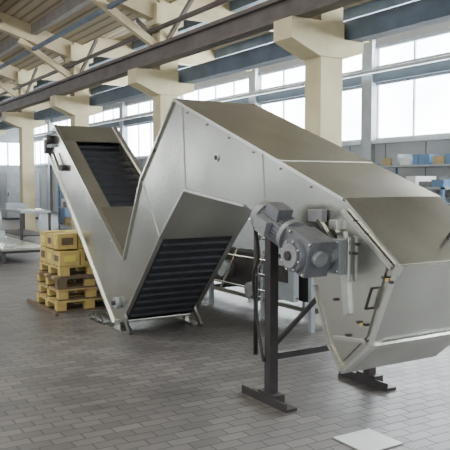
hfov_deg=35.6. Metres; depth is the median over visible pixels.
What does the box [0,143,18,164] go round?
window
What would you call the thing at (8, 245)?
workbench
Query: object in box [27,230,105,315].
pallet stack
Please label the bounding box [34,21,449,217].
wall
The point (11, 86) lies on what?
rafter
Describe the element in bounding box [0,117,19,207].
wall
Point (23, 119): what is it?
concrete column
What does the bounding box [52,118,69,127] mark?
window
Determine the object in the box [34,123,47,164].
window
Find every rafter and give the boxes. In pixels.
[0,11,252,77]
[0,61,127,96]
[0,83,120,102]
[1,99,49,110]
[91,0,368,45]
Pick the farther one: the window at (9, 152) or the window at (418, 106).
the window at (9, 152)
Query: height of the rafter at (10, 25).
4.100 m
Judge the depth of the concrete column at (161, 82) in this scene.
13.96 m
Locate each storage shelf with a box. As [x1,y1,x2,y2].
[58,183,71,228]
[377,153,449,203]
[403,176,449,205]
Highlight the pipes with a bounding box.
[0,0,449,136]
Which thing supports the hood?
attached to the conveyor at (373, 242)
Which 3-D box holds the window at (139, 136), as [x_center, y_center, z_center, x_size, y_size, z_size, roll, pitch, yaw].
[-2.928,-3.831,27.706,0.110,2.250,4.680,-2,4,-31]
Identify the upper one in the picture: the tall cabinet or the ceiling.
the ceiling
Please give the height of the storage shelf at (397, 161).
2.203 m
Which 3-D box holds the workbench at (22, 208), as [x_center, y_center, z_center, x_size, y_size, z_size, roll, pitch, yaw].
[-5.554,-0.078,19.210,0.800,1.000,2.500,-2,4,-31]
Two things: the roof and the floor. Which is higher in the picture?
the roof
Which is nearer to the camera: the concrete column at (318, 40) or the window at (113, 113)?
the concrete column at (318, 40)
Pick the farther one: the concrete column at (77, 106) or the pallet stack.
the concrete column at (77, 106)
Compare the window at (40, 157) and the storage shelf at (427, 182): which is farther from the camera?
the window at (40, 157)
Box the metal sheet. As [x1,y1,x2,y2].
[333,428,402,449]
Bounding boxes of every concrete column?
[0,130,5,135]
[2,69,44,230]
[50,42,102,229]
[128,0,193,144]
[274,7,362,146]
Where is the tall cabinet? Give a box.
[0,172,39,219]
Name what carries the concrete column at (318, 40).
on the floor
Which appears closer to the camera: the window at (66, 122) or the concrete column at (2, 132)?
the concrete column at (2, 132)
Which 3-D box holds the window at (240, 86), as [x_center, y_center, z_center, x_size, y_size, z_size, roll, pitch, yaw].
[-0.312,-3.570,23.453,0.110,2.250,4.680,-2,4,-31]
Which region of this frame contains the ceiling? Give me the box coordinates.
[0,0,373,116]
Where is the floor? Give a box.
[0,211,449,449]
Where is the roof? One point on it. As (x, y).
(69, 7)
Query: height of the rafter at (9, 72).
4.100 m
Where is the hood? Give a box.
[312,209,449,373]
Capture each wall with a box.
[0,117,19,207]
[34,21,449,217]
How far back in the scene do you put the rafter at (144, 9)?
13.80 m
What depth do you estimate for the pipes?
16.29 m
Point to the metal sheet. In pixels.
(366, 439)
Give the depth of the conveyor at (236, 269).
8.34 m
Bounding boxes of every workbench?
[0,203,50,239]
[0,230,41,263]
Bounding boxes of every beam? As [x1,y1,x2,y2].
[0,0,363,115]
[0,0,449,129]
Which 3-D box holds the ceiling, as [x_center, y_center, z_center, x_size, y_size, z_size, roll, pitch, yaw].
[-9.959,-6.039,13.489,27.100,3.500,50.000,-2,4,-31]
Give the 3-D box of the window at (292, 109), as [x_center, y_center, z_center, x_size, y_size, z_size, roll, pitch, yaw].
[2.304,-3.309,19.200,0.110,2.250,4.680,-2,4,-31]
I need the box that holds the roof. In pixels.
[0,0,417,111]
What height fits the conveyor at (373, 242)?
2.369 m
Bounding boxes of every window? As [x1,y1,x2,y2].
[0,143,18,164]
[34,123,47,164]
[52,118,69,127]
[89,107,118,129]
[126,99,152,156]
[182,76,248,100]
[260,54,361,142]
[376,30,449,139]
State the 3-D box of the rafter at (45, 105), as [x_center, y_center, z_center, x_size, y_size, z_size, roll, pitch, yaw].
[-18.208,-6.360,27.029,26.400,4.100,2.635,-2,4,-31]
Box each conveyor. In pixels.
[43,99,449,412]
[209,218,318,332]

